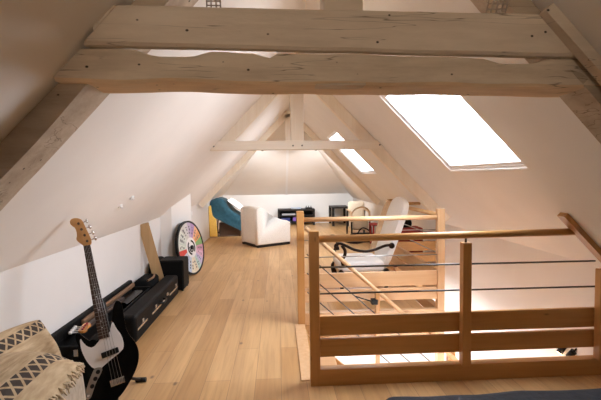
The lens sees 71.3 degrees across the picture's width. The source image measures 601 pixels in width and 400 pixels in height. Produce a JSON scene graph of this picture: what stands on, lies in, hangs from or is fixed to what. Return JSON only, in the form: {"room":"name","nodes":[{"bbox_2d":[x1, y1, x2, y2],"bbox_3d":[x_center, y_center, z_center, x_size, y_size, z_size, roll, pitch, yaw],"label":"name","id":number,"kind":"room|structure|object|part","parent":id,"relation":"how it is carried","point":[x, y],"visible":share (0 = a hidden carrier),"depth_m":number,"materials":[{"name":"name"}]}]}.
{"room":"attic loft room","nodes":[
{"label":"attic loft room","id":0,"kind":"room"},
{"bbox_2d":[0,196,222,333],"bbox_3d":[-2.007,0.873,5.015,0.200,1.165,15.320,-1,3,-3],"label":"wall","id":1,"kind":"structure","parent":0,"point":[53,290],"depth_m":3.33,"materials":[{"name":"white paint"}]},
{"bbox_2d":[0,0,305,271],"bbox_3d":[-1.065,-0.789,4.973,2.077,2.132,15.320,-1,3,-3],"label":"ceiling","id":2,"kind":"structure","parent":0,"point":[152,148],"depth_m":2.49,"materials":[{"name":"paint"}]},
{"bbox_2d":[160,193,190,256],"bbox_3d":[-1.850,0.501,6.387,0.312,1.186,1.020,-1,3,-3],"label":"wall","id":3,"kind":"structure","parent":0,"point":[180,212],"depth_m":5.99,"materials":[{"name":"white paint"}]},
{"bbox_2d":[224,109,347,194],"bbox_3d":[-0.338,-1.045,10.766,3.810,1.965,3.820,-1,3,-3],"label":"ceiling","id":4,"kind":"structure","parent":0,"point":[309,172],"depth_m":11.56,"materials":[{"name":"paint"}]},
{"bbox_2d":[223,193,352,217],"bbox_3d":[-0.360,0.406,12.837,4.137,1.165,0.150,-1,3,-3],"label":"wall","id":5,"kind":"structure","parent":0,"point":[320,203],"depth_m":12.75,"materials":[{"name":"white paint"}]},
{"bbox_2d":[285,150,288,194],"bbox_3d":[-0.343,-0.980,10.885,0.060,1.851,3.570,-1,3,-3],"label":"trim","id":6,"kind":"structure","parent":5,"relation":"attached to","point":[287,151],"depth_m":11.25,"materials":[{"name":"white paint"}]},
{"bbox_2d":[119,222,600,399],"bbox_3d":[0.064,1.279,5.151,3.937,0.280,15.320,-1,3,-3],"label":"floor","id":7,"kind":"structure","parent":0,"point":[230,334],"depth_m":3.68,"materials":[{"name":"brown wood"}]},
{"bbox_2d":[0,320,60,355],"bbox_3d":[-1.638,0.988,2.415,0.284,0.457,0.693,-1,3,2],"label":"floor cushion","id":8,"kind":"object","parent":7,"relation":"on","point":[33,335],"visible":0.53,"depth_m":2.50,"materials":[{"name":"fabric"}]},
{"bbox_2d":[0,351,85,399],"bbox_3d":[-1.325,1.016,1.730,0.635,0.600,1.003,-1,3,-7],"label":"pouf","id":9,"kind":"object","parent":7,"relation":"on","point":[24,375],"visible":1,"depth_m":1.85,"materials":[{"name":"fabric"}]},
{"bbox_2d":[51,280,149,361],"bbox_3d":[-1.717,1.079,3.775,0.233,0.325,1.648,-1,3,-3],"label":"guitar case","id":10,"kind":"object","parent":7,"relation":"on","point":[67,344],"visible":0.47,"depth_m":3.37,"materials":[{"name":"black leather"}]},
{"bbox_3d":[-1.813,0.961,3.767,0.043,0.085,1.640,-1,3,-3],"label":"lid","id":11,"kind":"part","parent":10,"relation":"part of","materials":[{"name":"black leather"}]},
{"bbox_2d":[68,290,142,334],"bbox_3d":[-1.707,0.980,3.796,0.149,0.120,1.401,-1,3,-3],"label":"bass guitar","id":12,"kind":"object","parent":10,"relation":"in","point":[125,301],"visible":0.79,"depth_m":3.75,"materials":[{"name":"orange paint"}]},
{"bbox_2d":[102,298,146,399],"bbox_3d":[-1.252,0.984,2.702,0.385,0.622,0.478,-1,3,-3],"label":"guitar stand","id":13,"kind":"object","parent":7,"relation":"on","point":[137,379],"visible":0.34,"depth_m":2.85,"materials":[{"name":"black plastic"}]},
{"bbox_2d":[70,218,138,399],"bbox_3d":[-1.249,0.689,2.682,0.365,1.145,0.341,-2,4,-27],"label":"bass guitar","id":14,"kind":"object","parent":13,"relation":"on","point":[110,361],"visible":0.97,"depth_m":2.62,"materials":[{"name":"black paint"}]},
{"bbox_3d":[-1.258,1.114,2.551,0.114,0.166,0.002,-10,-9,-23],"label":"control plate","id":15,"kind":"part","parent":14,"relation":"part of","materials":[{"name":"metal"}]},
{"bbox_2d":[134,273,158,288],"bbox_3d":[-1.779,1.029,4.838,0.217,0.328,0.407,-1,3,-3],"label":"bag","id":16,"kind":"object","parent":7,"relation":"on","point":[150,280],"visible":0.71,"depth_m":4.72,"materials":[{"name":"black fabric"}]},
{"bbox_2d":[124,275,177,341],"bbox_3d":[-1.510,1.080,4.372,0.214,0.250,1.560,-1,3,-3],"label":"guitar case","id":17,"kind":"object","parent":7,"relation":"on","point":[139,317],"visible":0.98,"depth_m":4.08,"materials":[{"name":"black leather"}]},
{"bbox_3d":[-1.432,1.056,4.375,0.058,0.034,0.203,-1,3,-3],"label":"carry handle","id":18,"kind":"part","parent":17,"relation":"part of","materials":[{"name":"black plastic"}]},
{"bbox_2d":[140,222,163,280],"bbox_3d":[-1.798,0.724,5.119,0.332,0.914,0.061,-3,4,-32],"label":"wooden board","id":19,"kind":"object","parent":7,"relation":"on","point":[146,235],"visible":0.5,"depth_m":5.08,"materials":[{"name":"beige wood"}]},
{"bbox_2d":[149,256,163,273],"bbox_3d":[-1.869,0.955,5.469,0.113,0.385,0.400,-1,3,-3],"label":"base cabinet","id":20,"kind":"object","parent":7,"relation":"on","point":[159,257],"visible":0.14,"depth_m":5.45,"materials":[{"name":"black wood"}]},
{"bbox_2d":[160,256,188,290],"bbox_3d":[-1.635,0.950,5.422,0.310,0.395,0.318,-1,3,-3],"label":"amplifier","id":21,"kind":"object","parent":7,"relation":"on","point":[170,265],"visible":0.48,"depth_m":5.27,"materials":[{"name":"black plastic"}]},
{"bbox_2d":[160,262,182,288],"bbox_3d":[-1.627,0.951,5.268,0.280,0.350,0.010,-1,3,-3],"label":"grille","id":22,"kind":"object","parent":21,"relation":"attached to","point":[168,268],"depth_m":5.26,"materials":[{"name":"black fabric"}]},
{"bbox_2d":[175,221,203,274],"bbox_3d":[-1.630,0.705,6.210,0.170,0.795,0.800,0,3,12],"label":"wheel","id":23,"kind":"object","parent":7,"relation":"on","point":[188,238],"visible":0.95,"depth_m":6.19,"materials":[{"name":"multicoloured plastic"}]},
{"bbox_2d":[209,206,240,236],"bbox_3d":[-1.794,0.446,10.332,0.781,0.852,0.866,-1,3,-3],"label":"lounge chair","id":24,"kind":"object","parent":7,"relation":"on","point":[225,229],"visible":0.41,"depth_m":10.14,"materials":[{"name":"yellow wood"}]},
{"bbox_2d":[210,197,240,229],"bbox_3d":[-1.785,0.347,10.404,0.824,0.824,0.820,-1,3,-3],"label":"throw blanket","id":25,"kind":"object","parent":24,"relation":"on","point":[222,210],"visible":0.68,"depth_m":10.04,"materials":[{"name":"teal fabric"}]},
{"bbox_2d":[227,197,242,210],"bbox_3d":[-1.579,0.108,10.312,0.399,0.330,0.396,-1,3,-3],"label":"pillow","id":26,"kind":"object","parent":25,"relation":"on","point":[236,204],"visible":0.87,"depth_m":10.16,"materials":[{"name":"white fabric"}]},
{"bbox_3d":[-1.773,0.487,10.112,0.754,0.795,0.032,-1,3,-3],"label":"frame","id":27,"kind":"part","parent":24,"relation":"part of","materials":[{"name":"brown wood"}]},
{"bbox_3d":[-1.732,0.698,10.447,0.510,0.330,0.540,-1,3,-3],"label":"under frame","id":28,"kind":"part","parent":24,"relation":"part of","materials":[{"name":"brown wood"}]},
{"bbox_2d":[241,206,289,247],"bbox_3d":[-0.747,0.529,8.911,0.810,0.815,0.720,-3,4,-35],"label":"armchair","id":29,"kind":"object","parent":7,"relation":"on","point":[259,229],"visible":1,"depth_m":8.61,"materials":[{"name":"beige fabric"}]},
{"bbox_3d":[-0.919,0.497,9.155,0.810,0.755,0.120,-3,4,-35],"label":"panel","id":30,"kind":"part","parent":29,"relation":"part of","materials":[{"name":"beige fabric"}]},
{"bbox_3d":[-0.995,0.517,8.736,0.195,0.765,0.520,-3,4,-35],"label":"backrest","id":31,"kind":"part","parent":29,"relation":"part of","materials":[{"name":"beige fabric"}]},
{"bbox_3d":[-0.575,0.520,8.664,0.810,0.755,0.120,-3,4,-35],"label":"panel","id":32,"kind":"part","parent":29,"relation":"part of","materials":[{"name":"beige fabric"}]},
{"bbox_2d":[278,208,314,224],"bbox_3d":[-0.130,0.491,12.468,1.090,0.470,0.420,-1,3,-3],"label":"media stand","id":33,"kind":"object","parent":7,"relation":"on","point":[307,212],"visible":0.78,"depth_m":12.31,"materials":[{"name":"black wood"}]},
{"bbox_3d":[-0.141,0.455,12.670,1.010,0.320,0.012,-1,3,-3],"label":"panel","id":34,"kind":"part","parent":33,"relation":"part of","materials":[{"name":"black wood"}]},
{"bbox_2d":[280,214,312,216],"bbox_3d":[-0.131,0.453,12.476,1.010,0.025,0.400,-1,3,-3],"label":"shelf","id":35,"kind":"object","parent":33,"relation":"attached to","point":[305,215],"depth_m":12.50,"materials":[{"name":"black wood"}]},
{"bbox_2d":[295,324,309,380],"bbox_3d":[0.024,1.229,3.473,0.095,0.012,1.105,-1,3,-3],"label":"trim","id":36,"kind":"structure","parent":7,"relation":"on","point":[301,336],"depth_m":3.39,"materials":[{"name":"brown wood"}]},
{"bbox_2d":[329,205,348,225],"bbox_3d":[1.127,0.450,12.273,0.500,0.540,0.800,-1,3,-3],"label":"console table","id":37,"kind":"object","parent":7,"relation":"on","point":[333,207],"visible":0.73,"depth_m":12.16,"materials":[{"name":"black wood"}]},
{"bbox_3d":[0.929,0.494,11.896,0.065,0.500,0.065,-1,3,-3],"label":"leg","id":38,"kind":"part","parent":37,"relation":"part of","materials":[{"name":"black wood"}]},
{"bbox_2d":[346,201,370,233],"bbox_3d":[1.369,0.448,9.969,0.464,0.803,0.724,-1,3,-3],"label":"chair","id":39,"kind":"object","parent":7,"relation":"on","point":[355,208],"visible":0.78,"depth_m":10.15,"materials":[{"name":"beige fabric"}]},
{"bbox_3d":[1.145,0.533,10.263,0.044,0.606,0.124,-1,3,-3],"label":"leg","id":40,"kind":"part","parent":39,"relation":"part of","materials":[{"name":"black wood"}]},
{"bbox_3d":[1.362,0.281,10.240,0.400,0.500,0.160,-1,3,-3],"label":"backrest","id":41,"kind":"part","parent":39,"relation":"part of","materials":[{"name":"beige fabric"}]},
{"bbox_3d":[1.373,0.559,9.941,0.380,0.260,0.510,-1,3,-3],"label":"seat","id":42,"kind":"part","parent":39,"relation":"part of","materials":[{"name":"beige fabric"}]},
{"bbox_2d":[350,227,369,241],"bbox_3d":[1.369,0.740,9.117,0.527,0.324,0.464,-1,3,-3],"label":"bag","id":43,"kind":"object","parent":7,"relation":"on","point":[362,227],"visible":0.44,"depth_m":9.04,"materials":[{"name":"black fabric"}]},
{"bbox_2d":[331,197,408,288],"bbox_3d":[0.832,0.548,5.203,0.923,1.164,0.716,-1,3,-3],"label":"carved armchair","id":44,"kind":"object","parent":7,"relation":"on","point":[399,206],"visible":0.56,"depth_m":4.99,"materials":[{"name":"white fabric"}]},
{"bbox_3d":[0.451,0.950,5.484,0.109,0.342,0.080,-1,3,-3],"label":"leg","id":45,"kind":"part","parent":44,"relation":"part of","materials":[{"name":"brown wood"}]},
{"bbox_3d":[0.693,0.514,5.513,0.680,0.132,0.044,-1,3,-3],"label":"arm","id":46,"kind":"part","parent":44,"relation":"part of","materials":[{"name":"brown wood"}]},
{"bbox_3d":[0.718,0.854,5.212,0.540,0.055,0.590,-1,3,-3],"label":"seat rail","id":47,"kind":"part","parent":44,"relation":"part of","materials":[{"name":"white fabric"}]},
{"bbox_3d":[0.707,0.771,5.207,0.540,0.130,0.600,-1,3,-3],"label":"seat","id":48,"kind":"part","parent":44,"relation":"part of","materials":[{"name":"white fabric"}]},
{"bbox_3d":[0.728,0.550,4.875,0.680,0.132,0.044,-1,3,-3],"label":"arm","id":49,"kind":"part","parent":44,"relation":"part of","materials":[{"name":"brown wood"}]},
{"bbox_3d":[1.045,0.425,5.527,0.382,0.848,0.080,-1,3,-3],"label":"frame","id":50,"kind":"part","parent":44,"relation":"part of","materials":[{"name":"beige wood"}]},
{"bbox_3d":[1.107,0.415,5.197,0.370,0.905,0.598,-1,3,-3],"label":"backrest","id":51,"kind":"part","parent":44,"relation":"part of","materials":[{"name":"white fabric"}]},
{"bbox_2d":[296,208,444,360],"bbox_3d":[0.691,0.872,4.098,1.443,1.555,0.070,-1,3,-3],"label":"balustrade","id":52,"kind":"object","parent":7,"relation":"on","point":[436,277],"visible":0.8,"depth_m":4.08,"materials":[{"name":"brown wood"}]},
{"bbox_3d":[0.003,0.654,4.049,0.070,1.095,0.070,-1,3,-3],"label":"post","id":53,"kind":"part","parent":52,"relation":"part of","materials":[{"name":"brown wood"}]},
{"bbox_3d":[0.688,0.545,4.080,1.310,0.011,0.011,-1,3,-3],"label":"rod","id":54,"kind":"part","parent":52,"relation":"part of","materials":[{"name":"metal"}]},
{"bbox_3d":[0.682,0.179,4.059,1.303,0.046,0.046,-1,3,-3],"label":"handrail","id":55,"kind":"part","parent":52,"relation":"part of","materials":[{"name":"brown wood"}]},
{"bbox_3d":[1.377,0.861,4.135,0.070,1.555,0.070,-1,3,-3],"label":"post","id":56,"kind":"part","parent":52,"relation":"part of","materials":[{"name":"brown wood"}]},
{"bbox_2d":[369,222,377,243],"bbox_3d":[1.574,0.699,8.650,0.240,0.440,0.300,-1,3,-3],"label":"stool","id":57,"kind":"object","parent":7,"relation":"on","point":[372,225],"visible":0.39,"depth_m":8.60,"materials":[{"name":"fabric"}]},
{"bbox_2d":[393,226,422,266],"bbox_3d":[1.598,0.728,6.326,0.440,0.645,0.340,-1,3,-3],"label":"suitcase","id":58,"kind":"object","parent":7,"relation":"on","point":[409,229],"visible":0.18,"depth_m":6.19,"materials":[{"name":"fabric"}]},
{"bbox_2d":[403,220,411,227],"bbox_3d":[1.531,0.316,6.314,0.258,0.178,0.252,-1,3,-3],"label":"backpack","id":59,"kind":"object","parent":58,"relation":"on","point":[408,222],"visible":0.22,"depth_m":6.20,"materials":[{"name":"black fabric"}]},
{"bbox_2d":[387,199,435,270],"bbox_3d":[1.607,0.526,5.964,0.735,1.090,0.070,-1,3,-3],"label":"balustrade","id":60,"kind":"object","parent":7,"relation":"on","point":[408,245],"visible":0.2,"depth_m":5.97,"materials":[{"name":"brown wood"}]},
{"bbox_3d":[1.499,0.053,5.932,0.392,0.046,0.046,-1,3,-3],"label":"handrail","id":61,"kind":"part","parent":60,"relation":"part of","materials":[{"name":"brown wood"}]},
{"bbox_2d":[389,206,435,306],"bbox_3d":[1.324,0.601,5.035,0.070,1.053,1.756,-1,3,-3],"label":"balustrade","id":62,"kind":"object","parent":7,"relation":"on","point":[395,260],"visible":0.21,"depth_m":4.88,"materials":[{"name":"brown wood"}]},
{"bbox_3d":[1.317,0.098,5.007,0.046,0.046,1.756,-1,3,-3],"label":"handrail","id":63,"kind":"part","parent":62,"relation":"part of","materials":[{"name":"brown wood"}]},
{"bbox_2d":[308,212,600,386],"bbox_3d":[1.104,0.673,2.836,2.083,1.164,0.210,-1,3,-3],"label":"balustrade","id":64,"kind":"object","parent":7,"relation":"on","point":[464,320],"visible":1,"depth_m":2.90,"materials":[{"name":"brown wood"}]},
{"bbox_3d":[0.095,0.737,2.855,0.068,1.062,0.070,-1,3,-3],"label":"post","id":65,"kind":"part","parent":64,"relation":"part of","materials":[{"name":"brown wood"}]},
{"bbox_3d":[0.996,0.238,2.826,1.762,0.076,0.048,-1,3,0],"label":"handrail","id":66,"kind":"part","parent":64,"relation":"part of","materials":[{"name":"brown wood"}]},
{"bbox_3d":[1.125,0.625,2.909,2.015,0.017,0.013,-1,3,-3],"label":"rod","id":67,"kind":"part","parent":64,"relation":"part of","materials":[{"name":"metal"}]},
{"bbox_3d":[1.095,0.443,2.898,1.961,0.017,0.013,-1,3,-3],"label":"rod","id":68,"kind":"part","parent":64,"relation":"part of","materials":[{"name":"metal"}]},
{"bbox_3d":[1.133,0.714,2.878,0.060,0.853,0.060,-1,3,-3],"label":"post","id":69,"kind":"part","parent":64,"relation":"part of","materials":[{"name":"brown wood"}]},
{"bbox_3d":[2.111,0.802,2.938,0.065,0.643,0.060,-1,3,-3],"label":"post","id":70,"kind":"part","parent":64,"relation":"part of","materials":[{"name":"brown wood"}]},
{"bbox_2d":[386,388,600,399],"bbox_3d":[1.336,1.150,0.769,1.830,0.439,2.460,-1,3,-3],"label":"bed","id":71,"kind":"object","parent":7,"relation":"on","point":[583,394],"visible":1,"depth_m":1.88,"materials":[{"name":"grey fabric"}]},
{"bbox_2d":[336,299,433,363],"bbox_3d":[0.249,2.159,6.203,3.485,1.640,0.100,-1,3,-3],"label":"wall","id":72,"kind":"structure","parent":0,"point":[392,358],"depth_m":6.22,"materials":[{"name":"white paint"}]},
{"bbox_2d":[289,0,600,266],"bbox_3d":[1.073,-0.760,5.091,2.204,2.263,15.320,-1,3,-3],"label":"ceiling","id":73,"kind":"structure","parent":0,"point":[562,157],"depth_m":3.02,"materials":[{"name":"paint"}]},
{"bbox_2d":[199,111,379,207],"bbox_3d":[-0.225,-0.855,8.716,3.799,1.973,0.100,-1,3,-3],"label":"roof truss","id":74,"kind":"object","parent":73,"relation":"attached to","point":[285,116],"visible":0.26,"depth_m":8.63,"materials":[{"name":"beige wood"}]},
{"bbox_3d":[-0.240,-1.481,8.681,0.155,0.560,0.100,-1,3,-3],"label":"king post","id":75,"kind":"part","parent":74,"relation":"part of","materials":[{"name":"beige wood"}]},
{"bbox_2d":[0,0,600,210],"bbox_3d":[0.156,-0.481,1.638,3.784,1.968,0.313,-1,3,-3],"label":"roof truss","id":76,"kind":"object","parent":73,"relation":"attached to","point":[563,64],"visible":0.98,"depth_m":1.54,"materials":[{"name":"brown wood"}]},
{"bbox_2d":[206,0,220,7],"bbox_3d":[-0.312,-0.734,1.498,0.059,0.116,0.032,-1,3,-3],"label":"strap","id":77,"kind":"object","parent":76,"relation":"on","point":[210,1],"visible":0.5,"depth_m":1.49,"materials":[{"name":"silver metal"}]},
{"bbox_3d":[0.150,-1.030,1.601,0.145,0.690,0.150,-1,3,-3],"label":"king post","id":78,"kind":"part","parent":76,"relation":"part of","materials":[{"name":"brown wood"}]},
{"bbox_2d":[485,0,508,12],"bbox_3d":[0.756,-0.767,1.596,0.126,0.131,0.036,-1,3,-3],"label":"strap","id":79,"kind":"object","parent":76,"relation":"attached to","point":[488,3],"visible":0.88,"depth_m":1.59,"materials":[{"name":"silver metal"}]},
{"bbox_2d":[209,94,449,221],"bbox_3d":[0.377,-0.655,5.160,2.980,1.966,0.158,-1,3,-3],"label":"roof truss","id":80,"kind":"object","parent":73,"relation":"attached to","point":[228,142],"visible":0.69,"depth_m":5.09,"materials":[{"name":"wood"}]},
{"bbox_3d":[-0.046,-1.137,5.130,0.160,0.830,0.120,-1,3,-3],"label":"king post","id":81,"kind":"part","parent":80,"relation":"part of","materials":[{"name":"beige wood"}]},
{"bbox_2d":[327,131,376,173],"bbox_3d":[0.949,-0.886,7.339,0.848,0.864,1.148,-1,3,-3],"label":"window","id":82,"kind":"structure","parent":73,"relation":"attached to","point":[352,156],"depth_m":7.88,"materials":[{"name":"white glass"}]},
{"bbox_2d":[378,95,528,171],"bbox_3d":[1.170,-0.657,3.251,0.848,0.864,1.228,-1,3,-3],"label":"window","id":83,"kind":"structure","parent":73,"relation":"attached to","point":[408,108],"depth_m":3.82,"materials":[{"name":"white glass"}]},
{"bbox_2d":[353,198,600,360],"bbox_3d":[2.136,1.677,5.285,0.200,2.654,15.320,-1,3,-3],"label":"wall","id":84,"kind":"structure","parent":0,"point":[484,250],"depth_m":4.13,"materials":[{"name":"paint"}]},
{"bbox_2d":[556,348,565,353],"bbox_3d":[2.099,1.190,3.368,0.074,0.101,0.047,0,3,11],"label":"spotlight","id":85,"kind":"object","parent":84,"relation":"attached to","point":[559,350],"visible":0.62,"depth_m":3.35,"materials":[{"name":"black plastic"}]},
{"bbox_2d":[566,348,576,355],"bbox_3d":[2.114,1.194,3.269,0.046,0.099,0.080,-4,4,-40],"label":"spotlight","id":86,"kind":"object","parent":84,"relation":"attached to","point":[571,352],"visible":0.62,"depth_m":3.25,"materials":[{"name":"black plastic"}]},
{"bbox_3d":[0.399,3.170,3.710,3.485,0.100,5.400,-1,3,-3],"label":"floor","id":87,"kind":"structure","parent":0,"visible":0},
{"bbox_2d":[304,226,458,364],"bbox_3d":[1.046,1.667,3.568,1.943,2.821,1.045,-1,3,-3],"label":"staircase","id":88,"kind":"structure","parent":87,"relation":"on","point":[375,301],"depth_m":3.98,"materials":[{"name":"brown wood"}]},
{"bbox_3d":[0.944,1.646,4.055,1.747,1.591,0.011,-1,3,-3],"label":"rod","id":89,"kind":"part","parent":88,"relation":"part of","materials":[{"name":"metal"}]},
{"bbox_3d":[0.941,1.466,4.045,1.747,1.591,0.011,-1,3,-3],"label":"rod","id":90,"kind":"part","parent":88,"relation":"part of","materials":[{"name":"metal"}]},
{"bbox_3d":[0.939,1.286,4.035,1.747,1.591,0.011,-1,3,-3],"label":"rod","id":91,"kind":"part","parent":88,"relation":"part of","materials":[{"name":"metal"}]},
{"bbox_3d":[0.740,1.387,4.030,0.040,1.000,0.040,-1,3,-3],"label":"post","id":92,"kind":"part","parent":88,"relation":"part of","materials":[{"name":"brown wood"}]},
{"bbox_2d":[446,352,455,360],"bbox_3d":[1.498,2.276,4.188,0.070,1.600,0.065,-1,3,-3],"label":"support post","id":93,"kind":"object","parent":87,"relation":"on","point":[453,353],"visible":0.02,"depth_m":4.12,"materials":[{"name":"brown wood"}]}
]}

